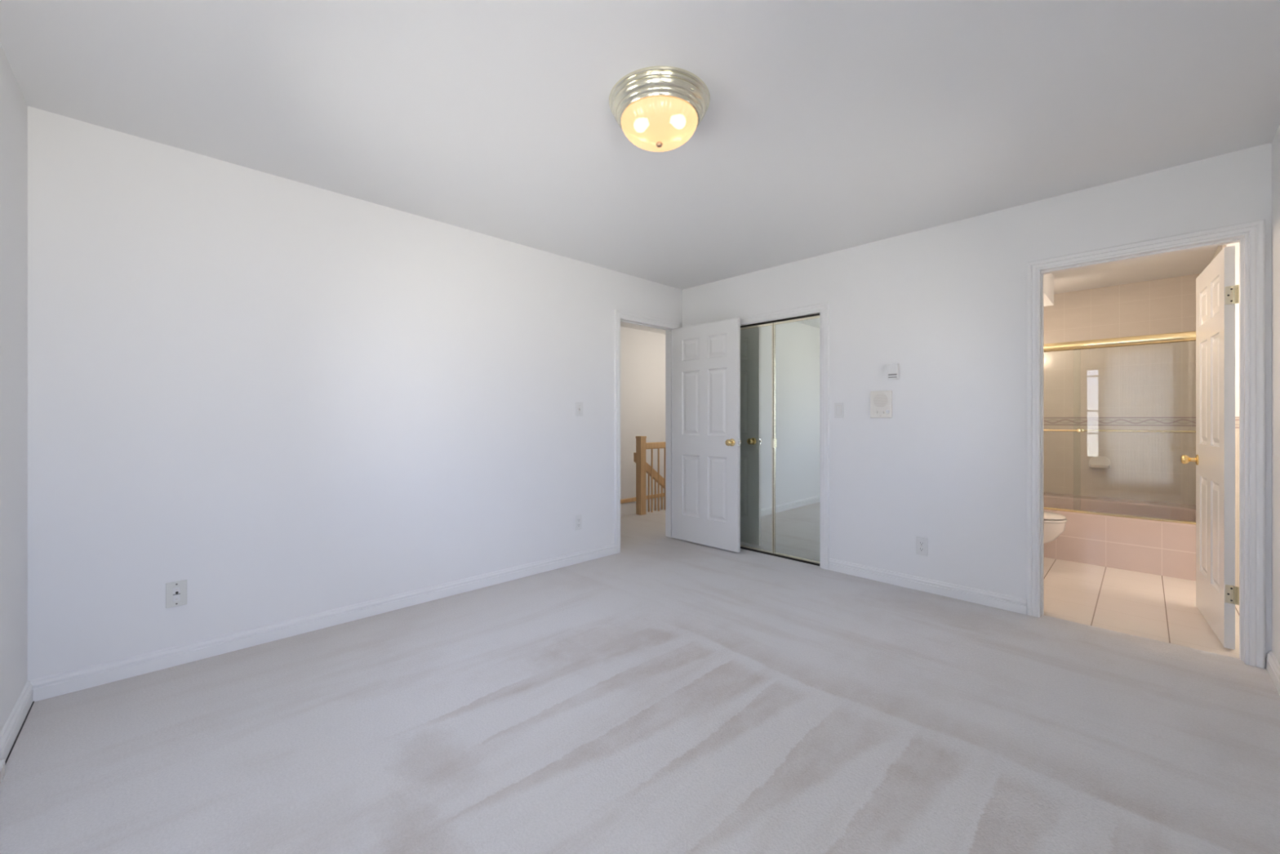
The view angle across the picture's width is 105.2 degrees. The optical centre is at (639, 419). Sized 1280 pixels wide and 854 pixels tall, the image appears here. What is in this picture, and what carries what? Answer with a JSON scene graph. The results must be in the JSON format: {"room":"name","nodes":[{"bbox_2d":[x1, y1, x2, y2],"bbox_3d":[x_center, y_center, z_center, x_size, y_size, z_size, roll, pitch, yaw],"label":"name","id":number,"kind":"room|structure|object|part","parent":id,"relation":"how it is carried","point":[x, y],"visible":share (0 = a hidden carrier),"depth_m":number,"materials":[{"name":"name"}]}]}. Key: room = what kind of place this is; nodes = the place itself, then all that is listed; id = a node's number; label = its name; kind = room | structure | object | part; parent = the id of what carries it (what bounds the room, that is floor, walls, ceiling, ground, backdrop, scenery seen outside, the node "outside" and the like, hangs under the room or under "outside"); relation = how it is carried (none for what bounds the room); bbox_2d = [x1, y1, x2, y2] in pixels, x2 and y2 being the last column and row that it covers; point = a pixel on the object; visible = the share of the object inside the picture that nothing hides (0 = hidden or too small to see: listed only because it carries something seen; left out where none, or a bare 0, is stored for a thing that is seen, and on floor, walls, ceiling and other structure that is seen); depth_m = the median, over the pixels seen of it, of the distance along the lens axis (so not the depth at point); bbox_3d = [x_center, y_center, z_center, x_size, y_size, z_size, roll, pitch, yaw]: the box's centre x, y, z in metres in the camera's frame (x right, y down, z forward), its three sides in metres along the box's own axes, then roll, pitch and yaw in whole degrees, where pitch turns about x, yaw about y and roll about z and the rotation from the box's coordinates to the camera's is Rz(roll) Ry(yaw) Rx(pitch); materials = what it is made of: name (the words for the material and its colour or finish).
{"room":"empty bedroom","nodes":[
{"label":"empty bedroom","id":0,"kind":"room"},
{"bbox_2d":[0,43,27,732],"bbox_3d":[-1.254,-0.063,0.623,0.130,2.440,3.729,0,0,-44],"label":"wall","id":1,"kind":"structure","parent":0,"point":[13,105],"depth_m":1.81,"materials":[{"name":"white paint"}]},
{"bbox_2d":[0,758,4,784],"bbox_3d":[-1.968,1.129,1.482,0.017,0.055,0.300,0,0,-44],"label":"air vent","id":2,"kind":"object","parent":1,"relation":"attached to","point":[2,761],"visible":1,"depth_m":1.57,"materials":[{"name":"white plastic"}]},
{"bbox_2d":[0,680,32,760],"bbox_3d":[-1.247,1.113,0.720,0.016,0.088,3.599,0,0,-44],"label":"baseboard","id":3,"kind":"structure","parent":1,"relation":"attached to","point":[16,717],"depth_m":1.79,"materials":[{"name":"white paint"}]},
{"bbox_2d":[4,701,34,764],"bbox_3d":[-1.235,1.155,0.721,0.004,0.003,3.585,0,0,-44],"label":"trim","id":4,"kind":"structure","parent":1,"relation":"attached to","point":[20,729],"depth_m":1.80,"materials":[{"name":"grey wood"}]},
{"bbox_2d":[27,106,682,679],"bbox_3d":[-1.090,-0.063,3.459,4.320,2.440,0.110,0,0,-44],"label":"wall","id":5,"kind":"structure","parent":0,"point":[280,398],"depth_m":2.57,"materials":[{"name":"white paint"}]},
{"bbox_2d":[165,579,186,608],"bbox_3d":[-2.186,0.823,2.310,0.074,0.118,0.010,0,0,-44],"label":"wall outlet","id":6,"kind":"object","parent":5,"relation":"attached to","point":[175,591],"visible":1,"depth_m":2.31,"materials":[{"name":"white plastic"}]},
{"bbox_2d":[27,542,616,701],"bbox_3d":[-1.357,1.113,3.112,3.194,0.088,0.016,0,0,-44],"label":"baseboard","id":7,"kind":"structure","parent":5,"relation":"attached to","point":[60,683],"depth_m":2.56,"materials":[{"name":"white paint"}]},
{"bbox_2d":[574,514,582,530],"bbox_3d":[-0.496,0.832,3.953,0.070,0.120,0.010,0,0,-44],"label":"wall outlet","id":8,"kind":"object","parent":5,"relation":"attached to","point":[578,518],"visible":1,"depth_m":3.95,"materials":[{"name":"white plastic"}]},
{"bbox_2d":[575,402,582,416],"bbox_3d":[-0.486,-0.081,3.957,0.070,0.114,0.018,0,0,-44],"label":"light switch","id":9,"kind":"object","parent":5,"relation":"attached to","point":[579,406],"visible":1,"depth_m":3.96,"materials":[{"name":"white plastic"}]},
{"bbox_2d":[614,309,741,553],"bbox_3d":[0.308,0.103,4.297,0.853,2.107,0.895,0,0,-44],"label":"door","id":10,"kind":"structure","parent":5,"relation":"in","point":[703,442],"depth_m":4.44,"materials":[{"name":"white paint"}]},
{"bbox_3d":[-0.002,0.103,4.607,0.840,2.107,0.018,0,0,-44],"label":"casing","id":11,"kind":"part","parent":10,"relation":"part of","materials":[{"name":"white paint"}]},
{"bbox_3d":[0.087,0.103,4.515,0.840,2.107,0.018,0,0,-44],"label":"casing","id":12,"kind":"part","parent":10,"relation":"part of","materials":[{"name":"white paint"}]},
{"bbox_3d":[0.774,0.200,4.226,0.071,0.064,0.064,0,0,-45],"label":"knob","id":13,"kind":"part","parent":10,"relation":"part of","materials":[{"name":"gold metal"}]},
{"bbox_2d":[620,510,654,517],"bbox_3d":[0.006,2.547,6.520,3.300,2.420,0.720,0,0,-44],"label":"floor","id":14,"kind":"structure","parent":0,"point":[651,510],"depth_m":6.87,"materials":[{"name":"carpet"}]},
{"bbox_2d":[633,452,664,511],"bbox_3d":[0.187,0.874,6.319,0.700,0.926,0.080,0,0,-44],"label":"stair railing","id":15,"kind":"object","parent":14,"relation":"on","point":[648,468],"visible":0.25,"depth_m":6.29,"materials":[{"name":"brown wood"}]},
{"bbox_3d":[0.166,0.695,6.299,0.640,0.568,0.050,0,0,-44],"label":"handrail","id":16,"kind":"part","parent":15,"relation":"part of","materials":[{"name":"brown wood"}]},
{"bbox_2d":[0,509,1279,853],"bbox_3d":[1.005,1.207,3.363,7.190,0.100,6.860,0,0,-44],"label":"floor","id":17,"kind":"structure","parent":0,"point":[665,695],"depth_m":1.83,"materials":[{"name":"carpet"}]},
{"bbox_2d":[635,435,665,515],"bbox_3d":[0.705,0.680,6.642,2.028,0.953,0.096,0,0,-44],"label":"stair railing","id":18,"kind":"object","parent":17,"relation":"on","point":[641,444],"visible":0.4,"depth_m":5.95,"materials":[{"name":"brown wood"}]},
{"bbox_3d":[0.013,0.695,5.968,0.088,0.925,0.088,0,0,-44],"label":"newel post","id":19,"kind":"part","parent":18,"relation":"part of","materials":[{"name":"brown wood"}]},
{"bbox_3d":[0.743,0.327,6.679,1.922,0.080,0.054,0,0,-44],"label":"handrail","id":20,"kind":"part","parent":18,"relation":"part of","materials":[{"name":"brown wood"}]},
{"bbox_2d":[1044,511,1066,543],"bbox_3d":[2.946,0.779,3.942,0.440,0.755,0.748,0,0,-44],"label":"toilet","id":21,"kind":"object","parent":17,"relation":"on","point":[1055,523],"visible":0.2,"depth_m":3.65,"materials":[{"name":"white ceramic"}]},
{"bbox_3d":[3.000,0.735,3.886,0.384,0.027,0.580,0,0,-44],"label":"lid","id":22,"kind":"part","parent":21,"relation":"part of","materials":[{"name":"white ceramic"}]},
{"bbox_3d":[3.003,0.760,3.883,0.384,0.018,0.584,0,0,-44],"label":"seat","id":23,"kind":"part","parent":21,"relation":"part of","materials":[{"name":"white ceramic"}]},
{"bbox_2d":[1044,492,1195,580],"bbox_3d":[3.976,0.956,4.400,1.235,0.402,1.535,0,0,-44],"label":"bathtub","id":24,"kind":"object","parent":17,"relation":"on","point":[1166,548],"visible":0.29,"depth_m":3.85,"materials":[{"name":"tile"}]},
{"bbox_2d":[1044,330,1195,524],"bbox_3d":[3.548,0.059,3.984,0.123,1.392,1.535,0,0,-44],"label":"shower door","id":25,"kind":"structure","parent":24,"relation":"on","point":[1184,336],"depth_m":3.79,"materials":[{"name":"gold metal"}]},
{"bbox_3d":[3.553,-0.601,3.989,0.060,0.072,1.535,0,0,-44],"label":"header rail","id":26,"kind":"part","parent":25,"relation":"part of","materials":[{"name":"gold metal"}]},
{"bbox_2d":[1044,492,1195,521],"bbox_3d":[3.994,0.927,4.418,1.183,0.340,1.535,0,0,-44],"label":"basin","id":27,"kind":"object","parent":24,"relation":"in","point":[1113,505],"depth_m":4.49,"materials":[{"name":"ceramic"}]},
{"bbox_2d":[0,0,1279,333],"bbox_3d":[1.005,-1.323,3.363,7.190,0.080,6.860,0,0,-44],"label":"ceiling","id":28,"kind":"structure","parent":0,"point":[827,126],"depth_m":1.99,"materials":[{"name":"white paint"}]},
{"bbox_2d":[608,66,710,151],"bbox_3d":[0.078,-1.192,1.980,0.408,0.182,0.408,0,0,-44],"label":"ceiling light","id":29,"kind":"object","parent":28,"relation":"attached to","point":[658,108],"visible":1,"depth_m":1.87,"materials":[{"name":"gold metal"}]},
{"bbox_3d":[0.078,-1.164,1.980,0.313,0.094,0.313,0,0,-44],"label":"lamp shade","id":30,"kind":"part","parent":29,"relation":"part of","materials":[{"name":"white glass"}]},
{"bbox_2d":[1044,273,1053,306],"bbox_3d":[2.960,-1.153,4.071,1.520,0.260,0.590,0,0,-44],"label":"trim","id":31,"kind":"structure","parent":28,"relation":"attached to","point":[1049,277],"depth_m":4.22,"materials":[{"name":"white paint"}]},
{"bbox_2d":[620,326,665,515],"bbox_3d":[-0.749,1.237,6.364,4.600,5.040,0.110,0,0,-44],"label":"wall","id":32,"kind":"structure","parent":0,"point":[642,353],"depth_m":7.02,"materials":[{"name":"white paint"}]},
{"bbox_2d":[620,493,664,503],"bbox_3d":[-0.704,1.131,6.318,4.600,0.052,0.020,0,0,-44],"label":"baseboard","id":33,"kind":"structure","parent":32,"relation":"attached to","point":[633,499],"depth_m":6.89,"materials":[{"name":"brown wood"}]},
{"bbox_2d":[682,142,1271,667],"bbox_3d":[1.757,-0.063,3.551,0.110,2.440,3.729,0,0,-44],"label":"wall","id":34,"kind":"structure","parent":0,"point":[946,304],"depth_m":3.17,"materials":[{"name":"white paint"}]},
{"bbox_2d":[738,302,829,569],"bbox_3d":[1.134,0.127,4.178,0.128,2.060,1.030,0,0,-44],"label":"door","id":35,"kind":"structure","parent":34,"relation":"in","point":[784,354],"depth_m":4.08,"materials":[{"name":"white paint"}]},
{"bbox_3d":[0.982,0.160,4.329,0.004,1.934,0.433,0,0,-44],"label":"mirror panel","id":36,"kind":"part","parent":35,"relation":"part of","materials":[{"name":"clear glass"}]},
{"bbox_3d":[0.984,0.160,4.332,0.026,1.966,0.447,0,0,-44],"label":"mirror frame","id":37,"kind":"part","parent":35,"relation":"part of","materials":[{"name":"gold metal"}]},
{"bbox_3d":[1.128,0.202,4.154,0.014,0.080,0.027,0,0,-44],"label":"handle","id":38,"kind":"part","parent":35,"relation":"part of","materials":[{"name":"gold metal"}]},
{"bbox_3d":[1.290,0.160,4.016,0.026,1.966,0.424,0,0,-44],"label":"mirror frame","id":39,"kind":"part","parent":35,"relation":"part of","materials":[{"name":"gold metal"}]},
{"bbox_3d":[1.288,0.160,4.014,0.004,1.934,0.410,0,0,-44],"label":"mirror panel","id":40,"kind":"part","parent":35,"relation":"part of","materials":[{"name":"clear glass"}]},
{"bbox_2d":[834,402,844,417],"bbox_3d":[1.511,-0.070,3.719,0.008,0.117,0.072,0,0,-44],"label":"light switch","id":41,"kind":"object","parent":34,"relation":"attached to","point":[838,406],"visible":1,"depth_m":3.71,"materials":[{"name":"white plastic"}]},
{"bbox_2d":[870,390,892,417],"bbox_3d":[1.717,-0.107,3.490,0.032,0.192,0.144,0,0,-44],"label":"intercom","id":42,"kind":"object","parent":34,"relation":"attached to","point":[881,402],"visible":1,"depth_m":3.48,"materials":[{"name":"white plastic"}]},
{"bbox_2d":[873,394,887,406],"bbox_3d":[1.710,-0.135,3.483,0.002,0.084,0.092,0,0,-44],"label":"speaker grille","id":43,"kind":"object","parent":42,"relation":"attached to","point":[879,400],"depth_m":3.48,"materials":[{"name":"beige plastic"}]},
{"bbox_2d":[887,363,898,379],"bbox_3d":[1.775,-0.335,3.430,0.032,0.108,0.068,0,0,-44],"label":"thermostat","id":44,"kind":"object","parent":34,"relation":"attached to","point":[892,369],"visible":1,"depth_m":3.42,"materials":[{"name":"white plastic"}]},
{"bbox_2d":[915,536,927,555],"bbox_3d":[1.905,0.857,3.312,0.010,0.122,0.070,0,0,-44],"label":"wall outlet","id":45,"kind":"object","parent":34,"relation":"attached to","point":[921,542],"visible":1,"depth_m":3.31,"materials":[{"name":"white plastic"}]},
{"bbox_2d":[919,546,924,551],"bbox_3d":[1.904,0.877,3.310,0.003,0.028,0.033,0,0,-44],"label":"socket","id":46,"kind":"object","parent":45,"relation":"attached to","point":[921,548],"depth_m":3.31,"materials":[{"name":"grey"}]},
{"bbox_2d":[919,540,924,545],"bbox_3d":[1.904,0.837,3.310,0.003,0.028,0.033,0,0,-44],"label":"socket","id":47,"kind":"object","parent":45,"relation":"attached to","point":[921,542],"depth_m":3.31,"materials":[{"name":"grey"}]},
{"bbox_2d":[828,558,1026,614],"bbox_3d":[1.876,1.113,3.338,0.016,0.088,1.205,0,0,-44],"label":"baseboard","id":48,"kind":"structure","parent":34,"relation":"attached to","point":[1015,604],"depth_m":3.25,"materials":[{"name":"white paint"}]},
{"bbox_2d":[1026,218,1265,668],"bbox_3d":[2.918,0.112,2.899,0.902,2.090,0.878,0,0,-44],"label":"door","id":49,"kind":"structure","parent":34,"relation":"in","point":[1217,294],"depth_m":2.52,"materials":[{"name":"white paint"}]},
{"bbox_3d":[2.693,0.112,2.680,0.018,2.090,0.878,0,0,-44],"label":"casing","id":50,"kind":"part","parent":49,"relation":"part of","materials":[{"name":"white paint"}]},
{"bbox_3d":[3.353,0.245,2.989,0.071,0.064,0.064,0,0,41],"label":"knob","id":51,"kind":"part","parent":49,"relation":"part of","materials":[{"name":"gold metal"}]},
{"bbox_2d":[1044,273,1199,505],"bbox_3d":[4.888,-0.063,4.440,0.120,2.440,2.990,0,0,-44],"label":"wall","id":52,"kind":"structure","parent":0,"point":[1144,387],"depth_m":4.66,"materials":[{"name":"tile"}]},
{"bbox_2d":[1088,456,1111,468],"bbox_3d":[4.449,0.412,4.740,0.092,0.110,0.156,0,0,-44],"label":"soap dish","id":53,"kind":"object","parent":52,"relation":"attached to","point":[1095,461],"visible":1,"depth_m":4.75,"materials":[{"name":"beige ceramic"}]},
{"bbox_2d":[1088,463,1110,468],"bbox_3d":[4.444,0.452,4.736,0.080,0.030,0.148,0,0,-44],"label":"tray","id":54,"kind":"object","parent":53,"relation":"on","point":[1091,465],"depth_m":4.72,"materials":[{"name":"beige ceramic"}]},
{"bbox_2d":[1211,242,1239,416],"bbox_3d":[4.538,-0.063,3.782,1.300,2.440,0.135,0,0,-44],"label":"wall","id":55,"kind":"structure","parent":0,"point":[1237,244],"depth_m":3.33,"materials":[{"name":"white paint"}]},
{"bbox_2d":[1235,416,1239,586],"bbox_3d":[4.072,0.570,3.318,0.015,1.175,0.150,0,0,-44],"label":"wall","id":56,"kind":"structure","parent":55,"relation":"attached to","point":[1237,418],"depth_m":3.33,"materials":[{"name":"paint"}]},
{"bbox_2d":[1271,124,1279,664],"bbox_3d":[1.510,-0.063,0.800,4.080,2.440,0.130,0,0,-44],"label":"wall","id":57,"kind":"structure","parent":0,"point":[1276,141],"depth_m":2.20,"materials":[{"name":"white paint"}]},
{"bbox_2d":[1266,649,1279,695],"bbox_3d":[1.459,1.113,0.852,4.080,0.088,0.016,0,0,-44],"label":"baseboard","id":58,"kind":"structure","parent":57,"relation":"attached to","point":[1273,666],"depth_m":2.16,"materials":[{"name":"white paint"}]}
]}

